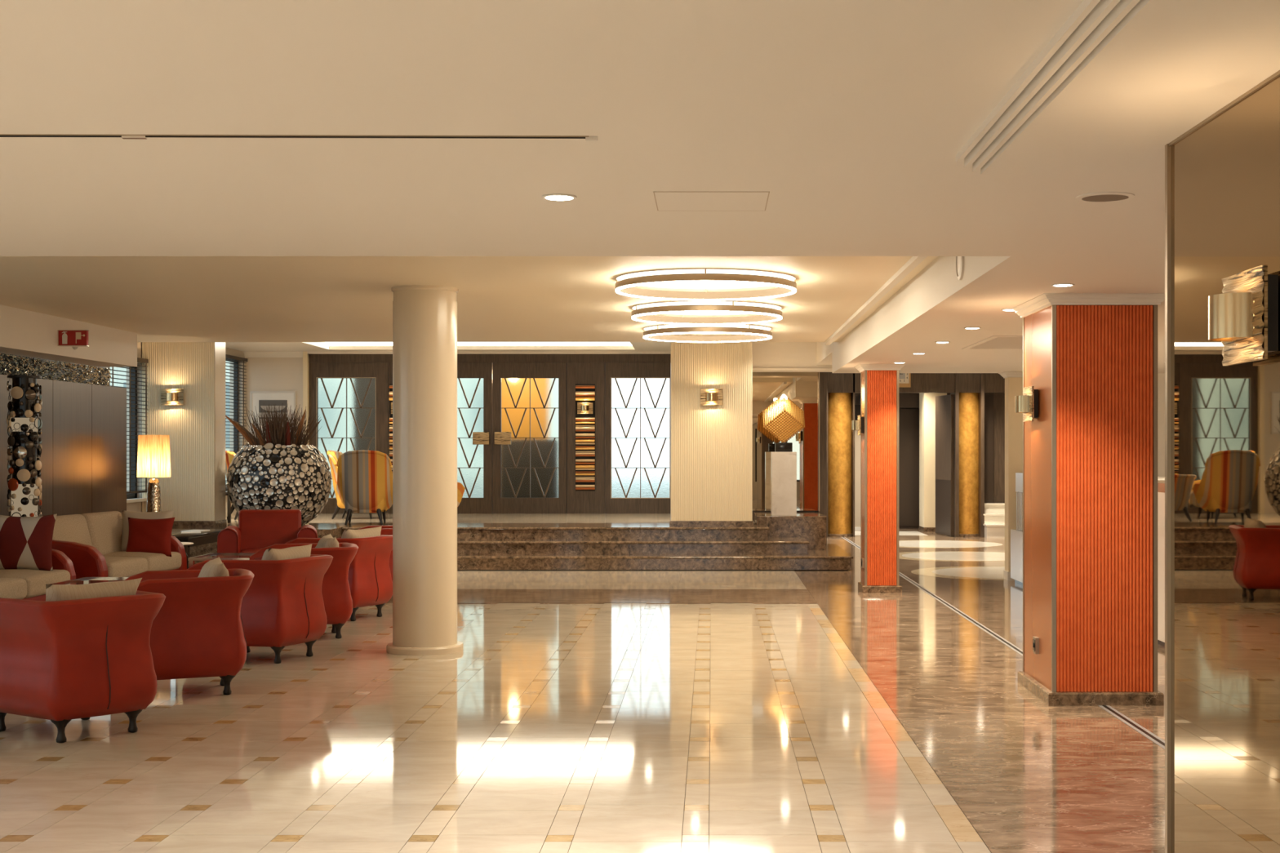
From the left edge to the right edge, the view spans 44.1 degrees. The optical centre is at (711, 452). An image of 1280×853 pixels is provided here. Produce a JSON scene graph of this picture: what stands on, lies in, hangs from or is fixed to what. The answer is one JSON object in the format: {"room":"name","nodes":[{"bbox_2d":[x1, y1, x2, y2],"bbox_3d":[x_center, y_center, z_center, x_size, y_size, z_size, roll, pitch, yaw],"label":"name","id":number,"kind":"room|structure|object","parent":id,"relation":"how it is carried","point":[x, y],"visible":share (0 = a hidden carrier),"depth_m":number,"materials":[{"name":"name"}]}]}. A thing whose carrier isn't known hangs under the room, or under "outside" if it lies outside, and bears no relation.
{"room":"hotel lobby","nodes":[
{"label":"hotel lobby","id":0,"kind":"room"},
{"bbox_2d":[136,435,170,511],"bbox_3d":[-6.080,0.406,17.200,0.352,1.185,0.352,0,0,0],"label":"table lamp","id":1,"kind":"object","parent":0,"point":[153,459],"visible":0.73,"depth_m":17.08,"materials":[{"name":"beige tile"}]},
{"bbox_2d":[126,342,244,515],"bbox_3d":[-7.550,-0.200,10.100,0.200,3.400,30.600,0,0,0],"label":"wall","id":2,"kind":"structure","parent":0,"point":[135,506],"depth_m":20.62,"materials":[{"name":"beige"}]},
{"bbox_2d":[125,366,146,502],"bbox_3d":[-7.460,-0.260,16.810,0.220,1.800,7.720,0,0,0],"label":"window","id":3,"kind":"structure","parent":2,"relation":"in","point":[133,446],"depth_m":20.56,"materials":[{"name":"black metal"}]},
{"bbox_2d":[110,357,148,493],"bbox_3d":[-7.380,-0.343,19.950,0.060,1.735,1.300,0,0,0],"label":"blind","id":4,"kind":"object","parent":3,"relation":"attached to","point":[139,360],"visible":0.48,"depth_m":20.12,"materials":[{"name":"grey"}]},
{"bbox_2d":[225,358,238,491],"bbox_3d":[-7.460,-0.420,23.200,0.220,2.120,3.800,0,0,0],"label":"window","id":5,"kind":"structure","parent":2,"relation":"in","point":[235,441],"depth_m":24.99,"materials":[{"name":"black metal"}]},
{"bbox_2d":[225,354,247,486],"bbox_3d":[-7.380,-0.477,23.250,0.060,2.005,3.500,0,0,0],"label":"blind","id":6,"kind":"object","parent":5,"relation":"attached to","point":[242,360],"visible":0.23,"depth_m":24.51,"materials":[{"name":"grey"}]},
{"bbox_2d":[243,351,671,445],"bbox_3d":[-3.525,-0.150,25.250,8.250,3.300,0.300,0,0,0],"label":"wall","id":7,"kind":"structure","parent":0,"point":[264,371],"depth_m":25.20,"materials":[{"name":"beige paint"}]},
{"bbox_2d":[250,391,295,434],"bbox_3d":[-7.000,-0.630,25.185,0.720,0.680,0.030,0,0,0],"label":"framed print","id":8,"kind":"object","parent":7,"relation":"attached to","point":[260,400],"visible":0.62,"depth_m":25.19,"materials":[{"name":"white paper"}]},
{"bbox_2d":[172,513,757,564],"bbox_3d":[-3.450,1.240,22.650,8.100,0.520,5.300,0,0,0],"label":"floor","id":9,"kind":"structure","parent":0,"point":[323,523],"depth_m":22.10,"materials":[{"name":"stone"}]},
{"bbox_2d":[142,342,226,527],"bbox_3d":[-6.965,-0.310,20.828,0.980,2.580,0.485,0,0,0],"label":"column","id":10,"kind":"structure","parent":9,"relation":"on","point":[195,488],"depth_m":20.60,"materials":[{"name":"beige paint"}]},
{"bbox_2d":[160,388,183,405],"bbox_3d":[-7.030,-0.717,20.541,0.290,0.215,0.119,0,0,0],"label":"wall sconce","id":11,"kind":"object","parent":10,"relation":"attached to","point":[169,397],"visible":1,"depth_m":20.56,"materials":[{"name":"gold metal"}]},
{"bbox_2d":[225,491,231,523],"bbox_3d":[-6.930,0.770,22.100,0.600,0.420,0.600,0,0,0],"label":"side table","id":12,"kind":"object","parent":9,"relation":"on","point":[226,492],"visible":0.11,"depth_m":21.83,"materials":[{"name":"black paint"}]},
{"bbox_2d":[225,450,238,519],"bbox_3d":[-6.770,0.478,23.189,0.844,1.015,0.859,0,0,-30],"label":"chair","id":13,"kind":"object","parent":9,"relation":"on","point":[229,455],"visible":0.1,"depth_m":22.89,"materials":[{"name":"fabric"}]},
{"bbox_2d":[226,442,332,524],"bbox_3d":[-5.820,0.438,21.247,1.363,1.116,1.379,0,0,0],"label":"planter","id":14,"kind":"object","parent":9,"relation":"on","point":[268,476],"visible":0.87,"depth_m":20.74,"materials":[{"name":"black"}]},
{"bbox_2d":[225,403,321,445],"bbox_3d":[-5.848,-0.335,21.220,1.155,0.650,1.012,0,0,36],"label":"dried branches","id":15,"kind":"object","parent":14,"relation":"in","point":[275,433],"visible":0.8,"depth_m":21.12,"materials":[{"name":"brown plant"}]},
{"bbox_2d":[327,449,372,519],"bbox_3d":[-5.243,0.478,23.302,0.844,1.015,0.859,0,0,5],"label":"chair","id":16,"kind":"object","parent":9,"relation":"on","point":[334,455],"visible":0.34,"depth_m":23.07,"materials":[{"name":"fabric"}]},
{"bbox_2d":[336,449,392,524],"bbox_3d":[-4.737,0.478,21.597,0.859,1.015,0.844,0,0,-8],"label":"chair","id":17,"kind":"object","parent":9,"relation":"on","point":[364,484],"visible":0.96,"depth_m":21.31,"materials":[{"name":"fabric"}]},
{"bbox_2d":[457,481,465,506],"bbox_3d":[-4.058,0.648,22.329,0.859,0.675,0.844,0,0,20],"label":"chair","id":18,"kind":"object","parent":9,"relation":"on","point":[460,488],"visible":0.02,"depth_m":22.52,"materials":[{"name":"fabric"}]},
{"bbox_2d":[669,342,753,527],"bbox_3d":[0.000,-0.310,21.163,1.096,2.580,1.155,0,0,0],"label":"column","id":19,"kind":"structure","parent":9,"relation":"on","point":[712,446],"depth_m":20.60,"materials":[{"name":"beige paint"}]},
{"bbox_2d":[700,388,722,405],"bbox_3d":[0.000,-0.717,20.541,0.290,0.215,0.119,0,0,0],"label":"wall sconce","id":20,"kind":"object","parent":19,"relation":"attached to","point":[708,397],"visible":1,"depth_m":20.56,"materials":[{"name":"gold metal"}]},
{"bbox_2d":[308,354,671,513],"bbox_3d":[-3.541,-0.410,25.234,5.778,2.780,0.092,0,0,0],"label":"wall","id":21,"kind":"structure","parent":0,"point":[581,369],"depth_m":25.20,"materials":[{"name":"brown wood"}]},
{"bbox_2d":[308,363,388,513],"bbox_3d":[-5.798,-0.223,25.232,1.265,2.405,0.076,0,0,0],"label":"window","id":22,"kind":"structure","parent":21,"relation":"in","point":[350,400],"depth_m":25.23,"materials":[{"name":"brown wood"}]},
{"bbox_2d":[389,384,392,471],"bbox_3d":[-4.988,-0.233,25.176,0.314,1.705,0.052,0,0,0],"label":"panel","id":23,"kind":"object","parent":21,"relation":"attached to","point":[390,385],"visible":0.17,"depth_m":25.18,"materials":[{"name":"gold wood"}]},
{"bbox_2d":[457,362,492,513],"bbox_3d":[-4.098,-0.223,25.184,1.183,2.405,0.152,0,0,0],"label":"door","id":24,"kind":"structure","parent":21,"relation":"in","point":[474,380],"depth_m":25.22,"materials":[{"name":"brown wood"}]},
{"bbox_2d":[492,362,566,513],"bbox_3d":[-2.906,-0.223,25.184,1.184,2.405,0.152,0,0,0],"label":"door","id":25,"kind":"structure","parent":21,"relation":"in","point":[529,399],"depth_m":25.23,"materials":[{"name":"brown wood"}]},
{"bbox_2d":[575,384,595,490],"bbox_3d":[-2.016,-0.233,25.176,0.314,1.705,0.052,0,0,0],"label":"panel","id":26,"kind":"object","parent":21,"relation":"attached to","point":[584,423],"visible":1,"depth_m":25.17,"materials":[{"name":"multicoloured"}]},
{"bbox_2d":[577,402,592,413],"bbox_3d":[-2.016,-0.700,25.142,0.246,0.183,0.107,0,0,0],"label":"wall sconce","id":27,"kind":"object","parent":26,"relation":"attached to","point":[582,407],"visible":1,"depth_m":25.16,"materials":[{"name":"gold metal"}]},
{"bbox_2d":[604,363,671,513],"bbox_3d":[-1.177,-0.223,25.232,1.045,2.405,0.076,0,0,0],"label":"window","id":28,"kind":"structure","parent":21,"relation":"in","point":[637,396],"depth_m":25.23,"materials":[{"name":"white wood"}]},
{"bbox_2d":[0,528,1164,852],"bbox_3d":[-0.600,1.649,13.900,15.200,0.302,38.200,0,0,0],"label":"floor","id":29,"kind":"structure","parent":0,"point":[579,711],"depth_m":8.41,"materials":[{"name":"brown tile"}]},
{"bbox_2d":[0,548,75,601],"bbox_3d":[-5.880,1.045,12.550,0.900,0.910,2.100,0,0,-1],"label":"sofa","id":30,"kind":"object","parent":29,"relation":"on","point":[15,584],"visible":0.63,"depth_m":12.81,"materials":[{"name":"beige fabric"}]},
{"bbox_2d":[0,577,26,599],"bbox_3d":[-5.781,1.075,12.107,0.720,0.200,0.882,0,0,-1],"label":"seat cushion","id":31,"kind":"object","parent":30,"relation":"on","point":[10,588],"depth_m":12.30,"materials":[{"name":"beige fabric"}]},
{"bbox_2d":[0,514,57,570],"bbox_3d":[-5.760,0.765,13.218,0.501,0.489,0.202,0,0,-7],"label":"pillow","id":32,"kind":"object","parent":30,"relation":"on","point":[25,542],"visible":0.99,"depth_m":13.16,"materials":[{"name":"red fabric"}]},
{"bbox_2d":[0,568,70,598],"bbox_3d":[-5.799,1.075,12.997,0.720,0.200,0.882,0,0,-1],"label":"seat cushion","id":33,"kind":"object","parent":30,"relation":"on","point":[36,580],"depth_m":12.85,"materials":[{"name":"beige fabric"}]},
{"bbox_2d":[0,374,126,516],"bbox_3d":[-6.480,0.398,14.948,0.060,2.205,4.896,0,0,0],"label":"wall","id":34,"kind":"structure","parent":29,"relation":"on","point":[83,457],"depth_m":16.02,"materials":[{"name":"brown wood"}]},
{"bbox_2d":[6,375,42,516],"bbox_3d":[-6.040,0.415,13.870,0.299,2.170,0.299,0,0,39],"label":"decorative panel","id":35,"kind":"object","parent":34,"relation":"attached to","point":[24,494],"visible":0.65,"depth_m":13.78,"materials":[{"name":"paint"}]},
{"bbox_2d":[0,353,111,386],"bbox_3d":[-6.624,-0.814,14.932,0.051,0.252,4.864,0,0,0],"label":"frieze","id":36,"kind":"object","parent":34,"relation":"attached to","point":[10,364],"visible":0.84,"depth_m":15.87,"materials":[{"name":"stone"}]},
{"bbox_2d":[0,590,165,742],"bbox_3d":[-3.426,1.126,8.463,0.853,0.748,0.863,0,0,40],"label":"armchair","id":37,"kind":"object","parent":29,"relation":"on","point":[61,662],"visible":0.99,"depth_m":8.18,"materials":[{"name":"red leather"}]},
{"bbox_2d":[45,577,142,601],"bbox_3d":[-3.315,0.870,8.370,0.249,0.384,0.543,0,0,41],"label":"patterned pillow","id":38,"kind":"object","parent":37,"relation":"on","point":[124,588],"visible":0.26,"depth_m":8.28,"materials":[{"name":"fabric"}]},
{"bbox_2d":[49,577,128,585],"bbox_3d":[-4.620,1.248,12.200,0.740,0.505,0.740,0,0,0],"label":"coffee table","id":39,"kind":"object","parent":29,"relation":"on","point":[86,580],"visible":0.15,"depth_m":12.54,"materials":[{"name":"clear glass"}]},
{"bbox_2d":[51,511,186,584],"bbox_3d":[-5.800,1.045,15.050,0.900,0.910,1.950,0,0,3],"label":"sofa","id":40,"kind":"object","parent":29,"relation":"on","point":[92,541],"visible":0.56,"depth_m":14.85,"materials":[{"name":"beige fabric"}]},
{"bbox_2d":[52,514,92,546],"bbox_3d":[-6.024,0.820,14.655,0.200,0.460,0.795,-14,-1,3],"label":"cushion","id":41,"kind":"object","parent":40,"relation":"on","point":[77,528],"depth_m":14.71,"materials":[{"name":"beige fabric"}]},
{"bbox_2d":[80,511,122,555],"bbox_3d":[-5.975,0.820,15.469,0.200,0.460,0.795,-14,-1,3],"label":"cushion","id":42,"kind":"object","parent":40,"relation":"on","point":[105,528],"depth_m":15.34,"materials":[{"name":"beige fabric"}]},
{"bbox_2d":[104,556,147,581],"bbox_3d":[-5.735,1.075,14.638,0.720,0.200,0.807,0,0,3],"label":"seat cushion","id":43,"kind":"object","parent":40,"relation":"on","point":[117,566],"depth_m":14.56,"materials":[{"name":"beige fabric"}]},
{"bbox_2d":[103,551,181,570],"bbox_3d":[-5.686,1.075,15.451,0.720,0.200,0.807,0,0,3],"label":"seat cushion","id":44,"kind":"object","parent":40,"relation":"on","point":[156,562],"depth_m":15.30,"materials":[{"name":"beige fabric"}]},
{"bbox_2d":[120,510,173,551],"bbox_3d":[-5.620,0.800,15.682,0.520,0.446,0.194,0,0,-4],"label":"pillow","id":45,"kind":"object","parent":40,"relation":"on","point":[125,514],"visible":0.26,"depth_m":15.66,"materials":[{"name":"beige fabric"}]},
{"bbox_2d":[125,517,174,556],"bbox_3d":[-5.520,0.835,15.499,0.464,0.384,0.203,0,0,-4],"label":"pillow","id":46,"kind":"object","parent":40,"relation":"on","point":[146,535],"visible":0.96,"depth_m":15.44,"materials":[{"name":"red fabric"}]},
{"bbox_2d":[181,542,193,568],"bbox_3d":[-5.960,1.250,17.280,0.550,0.500,0.550,0,0,0],"label":"round side table","id":47,"kind":"object","parent":29,"relation":"on","point":[185,544],"visible":0.16,"depth_m":17.31,"materials":[{"name":"white stone"}]},
{"bbox_2d":[124,568,253,694],"bbox_3d":[-3.306,1.126,9.861,0.853,0.748,0.863,0,0,-20],"label":"armchair","id":48,"kind":"object","parent":29,"relation":"on","point":[197,631],"visible":0.7,"depth_m":9.60,"materials":[{"name":"red leather"}]},
{"bbox_2d":[198,556,229,577],"bbox_3d":[-3.167,0.870,9.912,0.246,0.384,0.542,0,0,-21],"label":"patterned pillow","id":49,"kind":"object","parent":48,"relation":"on","point":[215,567],"visible":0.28,"depth_m":9.72,"materials":[{"name":"fabric"}]},
{"bbox_2d":[171,528,223,557],"bbox_3d":[-6.315,1.225,18.680,0.770,0.550,1.550,0,0,0],"label":"table","id":50,"kind":"object","parent":29,"relation":"on","point":[207,536],"visible":0.2,"depth_m":18.41,"materials":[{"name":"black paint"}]},
{"bbox_2d":[187,552,255,568],"bbox_3d":[-4.550,1.248,15.200,0.740,0.505,0.740,0,0,0],"label":"coffee table","id":51,"kind":"object","parent":29,"relation":"on","point":[202,557],"visible":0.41,"depth_m":14.95,"materials":[{"name":"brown glass"}]},
{"bbox_2d":[186,554,333,663],"bbox_3d":[-3.258,1.126,11.473,0.853,0.748,0.863,0,0,19],"label":"armchair","id":52,"kind":"object","parent":29,"relation":"on","point":[282,606],"visible":0.66,"depth_m":11.16,"materials":[{"name":"red leather"}]},
{"bbox_2d":[261,544,311,559],"bbox_3d":[-3.119,0.870,11.425,0.256,0.384,0.540,0,0,19],"label":"patterned pillow","id":53,"kind":"object","parent":52,"relation":"on","point":[304,551],"visible":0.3,"depth_m":11.34,"materials":[{"name":"fabric"}]},
{"bbox_2d":[217,509,317,557],"bbox_3d":[-4.749,1.065,16.938,1.015,0.869,0.898,0,0,-14],"label":"armchair","id":54,"kind":"object","parent":29,"relation":"on","point":[257,530],"visible":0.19,"depth_m":17.19,"materials":[{"name":"red leather"}]},
{"bbox_2d":[249,542,358,638],"bbox_3d":[-3.310,1.126,12.813,0.853,0.748,0.863,0,0,-18],"label":"armchair","id":55,"kind":"object","parent":29,"relation":"on","point":[335,588],"visible":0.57,"depth_m":12.61,"materials":[{"name":"red leather"}]},
{"bbox_2d":[315,533,338,547],"bbox_3d":[-3.172,0.870,12.858,0.249,0.384,0.543,0,0,-17],"label":"patterned pillow","id":56,"kind":"object","parent":55,"relation":"on","point":[326,541],"visible":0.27,"depth_m":12.66,"materials":[{"name":"fabric"}]},
{"bbox_2d":[284,534,392,621],"bbox_3d":[-3.339,1.126,14.286,0.853,0.748,0.863,0,0,23],"label":"armchair","id":57,"kind":"object","parent":29,"relation":"on","point":[370,579],"visible":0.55,"depth_m":14.04,"materials":[{"name":"red leather"}]},
{"bbox_2d":[341,526,381,538],"bbox_3d":[-3.203,0.870,14.228,0.246,0.384,0.542,0,0,22],"label":"patterned pillow","id":58,"kind":"object","parent":57,"relation":"on","point":[375,531],"visible":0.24,"depth_m":14.14,"materials":[{"name":"fabric"}]},
{"bbox_2d":[357,525,392,581],"bbox_3d":[-3.292,1.126,16.040,0.853,0.748,0.863,0,0,-10],"label":"armchair","id":59,"kind":"object","parent":29,"relation":"on","point":[385,530],"visible":0.02,"depth_m":15.74,"materials":[{"name":"red"}]},
{"bbox_2d":[386,284,463,655],"bbox_3d":[-2.164,0.133,11.920,0.574,2.735,0.574,0,0,0],"label":"round column","id":60,"kind":"structure","parent":29,"relation":"on","point":[424,317],"depth_m":11.71,"materials":[{"name":"beige paint"}]},
{"bbox_2d":[342,524,853,569],"bbox_3d":[-1.505,1.235,21.300,6.600,0.510,2.750,0,0,0],"label":"marble steps","id":61,"kind":"structure","parent":29,"relation":"on","point":[477,548],"depth_m":20.26,"materials":[{"name":"stone"}]},
{"bbox_2d":[770,452,796,515],"bbox_3d":[0.985,0.432,21.540,0.336,0.870,0.336,0,0,0],"label":"marble pedestal","id":62,"kind":"object","parent":61,"relation":"on","point":[783,464],"visible":0.97,"depth_m":21.37,"materials":[{"name":"beige stone"}]},
{"bbox_2d":[762,394,804,452],"bbox_3d":[0.985,-0.398,21.540,0.566,0.791,0.654,0,0,0],"label":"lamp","id":63,"kind":"object","parent":62,"relation":"on","point":[784,419],"visible":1,"depth_m":21.43,"materials":[{"name":"black paint"}]},
{"bbox_2d":[754,512,826,549],"bbox_3d":[1.080,1.093,21.980,0.940,0.451,1.360,0,0,0],"label":"stone plinth","id":64,"kind":"object","parent":61,"relation":"on","point":[811,526],"visible":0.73,"depth_m":21.30,"materials":[{"name":"brown stone"}]},
{"bbox_2d":[827,392,852,537],"bbox_3d":[2.277,-0.060,28.120,0.490,3.120,0.490,0,0,0],"label":"column","id":65,"kind":"structure","parent":29,"relation":"on","point":[839,404],"depth_m":27.92,"materials":[{"name":"gold"}]},
{"bbox_2d":[854,364,906,592],"bbox_3d":[1.817,0.282,17.050,0.498,2.435,0.592,0,0,0],"label":"pillar","id":66,"kind":"structure","parent":29,"relation":"on","point":[879,383],"depth_m":16.82,"materials":[{"name":"orange paint"}]},
{"bbox_2d":[851,414,863,435],"bbox_3d":[1.575,-0.290,17.060,0.119,0.215,0.290,0,0,0],"label":"wall sconce","id":67,"kind":"object","parent":66,"relation":"attached to","point":[858,424],"visible":1,"depth_m":16.98,"materials":[{"name":"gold metal"}]},
{"bbox_2d":[959,392,978,537],"bbox_3d":[4.550,-0.060,28.120,0.490,3.120,0.490,0,0,0],"label":"column","id":68,"kind":"structure","parent":29,"relation":"on","point":[968,402],"depth_m":27.91,"materials":[{"name":"gold"}]},
{"bbox_2d":[983,502,1004,537],"bbox_3d":[5.640,1.204,27.845,1.720,0.591,0.750,0,0,0],"label":"stairs","id":69,"kind":"structure","parent":29,"relation":"on","point":[994,513],"depth_m":27.75,"materials":[{"name":"stone"}]},
{"bbox_2d":[998,371,1022,580],"bbox_3d":[3.800,0.282,18.550,0.792,2.435,0.372,0,0,0],"label":"pillar","id":70,"kind":"structure","parent":29,"relation":"on","point":[1013,380],"depth_m":18.43,"materials":[{"name":"beige paint"}]},
{"bbox_2d":[1010,472,1164,646],"bbox_3d":[3.900,0.869,15.100,0.900,1.263,6.200,0,0,0],"label":"reception desk","id":71,"kind":"object","parent":29,"relation":"on","point":[1016,535],"visible":0.07,"depth_m":12.19,"materials":[{"name":"beige"}]},
{"bbox_2d":[1012,293,1164,705],"bbox_3d":[2.335,0.282,9.805,0.758,2.435,1.022,0,0,0],"label":"pillar","id":72,"kind":"structure","parent":29,"relation":"on","point":[1090,453],"depth_m":9.36,"materials":[{"name":"orange paint"}]},
{"bbox_2d":[1014,386,1038,422],"bbox_3d":[1.960,-0.300,9.880,0.119,0.215,0.290,0,0,0],"label":"wall sconce","id":73,"kind":"object","parent":72,"relation":"attached to","point":[1027,404],"visible":1,"depth_m":9.80,"materials":[{"name":"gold metal"}]},
{"bbox_2d":[1032,636,1039,653],"bbox_3d":[2.012,1.200,9.800,0.028,0.100,0.084,0,0,0],"label":"wall socket","id":74,"kind":"object","parent":72,"relation":"attached to","point":[1035,639],"visible":1,"depth_m":9.76,"materials":[{"name":"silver metal"}]},
{"bbox_2d":[0,0,1279,373],"bbox_3d":[-0.400,-1.462,13.900,14.400,1.175,38.200,0,0,0],"label":"ceiling","id":75,"kind":"structure","parent":0,"point":[891,142],"depth_m":5.04,"materials":[{"name":"beige paint"}]},
{"bbox_2d":[57,329,88,349],"bbox_3d":[-5.826,-1.024,14.400,0.268,0.179,0.056,0,0,0],"label":"sign","id":76,"kind":"object","parent":75,"relation":"attached to","point":[64,337],"visible":1,"depth_m":14.38,"materials":[{"name":"red"}]},
{"bbox_2d":[0,133,597,141],"bbox_3d":[-2.940,-0.931,4.636,5.205,0.016,0.018,0,0,-1],"label":"ceiling track","id":77,"kind":"object","parent":75,"relation":"attached to","point":[587,138],"visible":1,"depth_m":4.66,"materials":[{"name":"black metal"}]},
{"bbox_2d":[297,342,639,350],"bbox_3d":[-3.580,-1.750,21.660,4.920,0.300,6.080,0,0,0],"label":"light","id":78,"kind":"object","parent":75,"relation":"attached to","point":[328,345],"visible":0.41,"depth_m":24.66,"materials":[{"name":"beige paint"}]},
{"bbox_2d":[542,193,577,200],"bbox_3d":[-0.557,-0.932,5.770,0.128,0.010,0.128,0,0,0],"label":"recessed light","id":79,"kind":"object","parent":75,"relation":"in","point":[553,197],"visible":1,"depth_m":5.75,"materials":[{"name":"beige plastic"}]},
{"bbox_2d":[615,268,796,300],"bbox_3d":[-0.040,-1.188,11.240,1.290,0.095,1.290,0,0,0],"label":"lamp","id":80,"kind":"object","parent":75,"relation":"attached to","point":[682,278],"visible":1,"depth_m":10.98,"materials":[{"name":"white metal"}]},
{"bbox_2d":[615,280,795,300],"bbox_3d":[-0.040,-1.147,11.240,1.286,0.013,1.286,0,0,0],"label":"diffuser","id":81,"kind":"object","parent":80,"relation":"attached to","point":[621,286],"depth_m":11.61,"materials":[{"name":"white plastic"}]},
{"bbox_2d":[631,300,782,324],"bbox_3d":[-0.040,-1.188,13.500,1.290,0.095,1.290,0,0,0],"label":"lamp","id":82,"kind":"object","parent":75,"relation":"attached to","point":[770,312],"visible":1,"depth_m":13.16,"materials":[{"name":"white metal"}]},
{"bbox_2d":[631,311,782,324],"bbox_3d":[-0.040,-1.147,13.500,1.286,0.013,1.286,0,0,0],"label":"diffuser","id":83,"kind":"object","parent":82,"relation":"attached to","point":[640,316],"depth_m":13.92,"materials":[{"name":"white plastic"}]},
{"bbox_2d":[643,324,772,342],"bbox_3d":[-0.040,-1.188,15.780,1.290,0.095,1.290,0,0,0],"label":"lamp","id":84,"kind":"object","parent":75,"relation":"attached to","point":[658,332],"visible":0.98,"depth_m":15.49,"materials":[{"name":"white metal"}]},
{"bbox_2d":[643,332,772,342],"bbox_3d":[-0.040,-1.147,15.780,1.286,0.013,1.286,0,0,0],"label":"diffuser","id":85,"kind":"object","parent":84,"relation":"attached to","point":[659,336],"depth_m":16.23,"materials":[{"name":"white plastic"}]},
{"bbox_2d":[653,191,769,210],"bbox_3d":[0.000,-0.936,5.880,0.418,0.006,0.438,0,0,0],"label":"access hatch","id":86,"kind":"object","parent":75,"relation":"attached to","point":[664,201],"visible":1,"depth_m":5.87,"materials":[{"name":"beige paint"}]},
{"bbox_2d":[955,256,964,279],"bbox_3d":[1.421,-1.090,9.030,0.018,0.210,0.210,0,0,0],"label":"speaker","id":87,"kind":"object","parent":75,"relation":"attached to","point":[959,260],"visible":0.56,"depth_m":9.00},
{"bbox_2d":[956,256,960,275],"bbox_3d":[1.424,-1.090,9.030,0.012,0.170,0.170,0,0,0],"label":"grille","id":88,"kind":"object","parent":87,"relation":"attached to","point":[958,258],"depth_m":9.05,"materials":[{"name":"beige plastic"}]},
{"bbox_2d":[961,335,1022,349],"bbox_3d":[2.620,-0.931,13.450,0.720,0.009,1.600,0,0,0],"label":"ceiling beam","id":89,"kind":"structure","parent":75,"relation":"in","point":[994,342],"depth_m":13.53,"materials":[{"name":"beige paint"}]},
{"bbox_2d":[1051,283,1074,286],"bbox_3d":[1.960,-0.932,8.800,0.128,0.010,0.128,0,0,0],"label":"recessed light","id":90,"kind":"object","parent":75,"relation":"in","point":[1056,284],"visible":1,"depth_m":8.77,"materials":[{"name":"beige plastic"}]},
{"bbox_2d":[1075,191,1134,202],"bbox_3d":[1.440,-0.932,5.770,0.208,0.008,0.208,0,0,0],"label":"ceiling speaker","id":91,"kind":"object","parent":75,"relation":"attached to","point":[1100,197],"visible":1,"depth_m":5.75,"materials":[{"name":"beige paint"}]},
{"bbox_2d":[1081,194,1128,201],"bbox_3d":[1.440,-0.931,5.770,0.166,0.005,0.166,0,0,0],"label":"grille","id":92,"kind":"object","parent":91,"relation":"attached to","point":[1085,197],"depth_m":5.77,"materials":[{"name":"brown"}]},
{"bbox_2d":[752,511,818,521],"bbox_3d":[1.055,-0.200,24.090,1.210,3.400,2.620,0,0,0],"label":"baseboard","id":93,"kind":"structure","parent":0,"point":[753,512],"depth_m":22.78,"materials":[{"name":"brown stone"}]},
{"bbox_2d":[752,372,826,543],"bbox_3d":[1.077,0.125,22.723,1.155,2.750,0.115,0,0,0],"label":"mirror","id":94,"kind":"object","parent":93,"relation":"attached to","point":[808,390],"visible":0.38,"depth_m":22.75,"materials":[{"name":"beige mirror"}]},
{"bbox_2d":[826,372,1004,537],"bbox_3d":[4.230,-0.200,29.475,5.140,3.400,3.450,0,0,0],"label":"wall","id":95,"kind":"structure","parent":0,"point":[990,387],"depth_m":27.85,"materials":[{"name":"brown wood"}]},
{"bbox_2d":[898,373,911,387],"bbox_3d":[3.330,-1.375,27.825,0.360,0.470,0.050,0,0,0],"label":"sign","id":96,"kind":"object","parent":95,"relation":"attached to","point":[904,379],"visible":0.34,"depth_m":27.81,"materials":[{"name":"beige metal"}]},
{"bbox_2d":[898,408,919,528],"bbox_3d":[3.817,0.330,30.933,0.575,2.340,0.095,0,0,0],"label":"door","id":97,"kind":"structure","parent":95,"relation":"in","point":[908,419],"depth_m":30.89,"materials":[{"name":"brown"}]},
{"bbox_2d":[935,394,954,536],"bbox_3d":[4.204,0.235,28.471,0.064,2.510,1.050,0,0,-7],"label":"door","id":98,"kind":"structure","parent":95,"relation":"in","point":[944,405],"depth_m":28.32,"materials":[{"name":"brown wood"}]},
{"bbox_2d":[918,393,946,531],"bbox_3d":[4.225,-0.050,30.100,0.450,3.100,0.720,0,0,0],"label":"pier","id":99,"kind":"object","parent":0,"point":[926,401],"visible":0.46,"depth_m":29.75,"materials":[{"name":"beige paint"}]},
{"bbox_2d":[1157,373,1164,476],"bbox_3d":[6.700,-0.200,13.900,0.200,3.400,38.200,0,0,0],"label":"wall","id":100,"kind":"structure","parent":0,"point":[1161,376],"depth_m":23.15,"materials":[{"name":"beige paint"}]},
{"bbox_2d":[1164,70,1279,852],"bbox_3d":[1.462,0.313,1.692,0.306,2.374,5.602,0,0,0],"label":"mirror","id":101,"kind":"object","parent":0,"point":[1222,175],"visible":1,"depth_m":4.05,"materials":[{"name":"brown mirror"}]},
{"bbox_2d":[1208,265,1278,365],"bbox_3d":[1.244,-0.320,3.750,0.119,0.215,0.290,0,0,0],"label":"wall sconce","id":102,"kind":"object","parent":101,"relation":"attached to","point":[1244,317],"visible":1,"depth_m":3.68,"materials":[{"name":"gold metal"}]},
{"label":"outside","id":103,"kind":"structure","parent":0,"visible":0},
{"bbox_3d":[-24.780,1.415,47.725,50.440,0.770,44.550,0,0,0],"label":"ground","id":104,"kind":"structure","parent":103,"visible":0},
{"bbox_2d":[110,360,229,479],"bbox_3d":[-25.300,-4.970,58.725,41.400,12.000,1.550,0,0,0],"label":"building","id":105,"kind":"structure","parent":104,"relation":"on","point":[227,442],"depth_m":58.00,"materials":[{"name":"white"}]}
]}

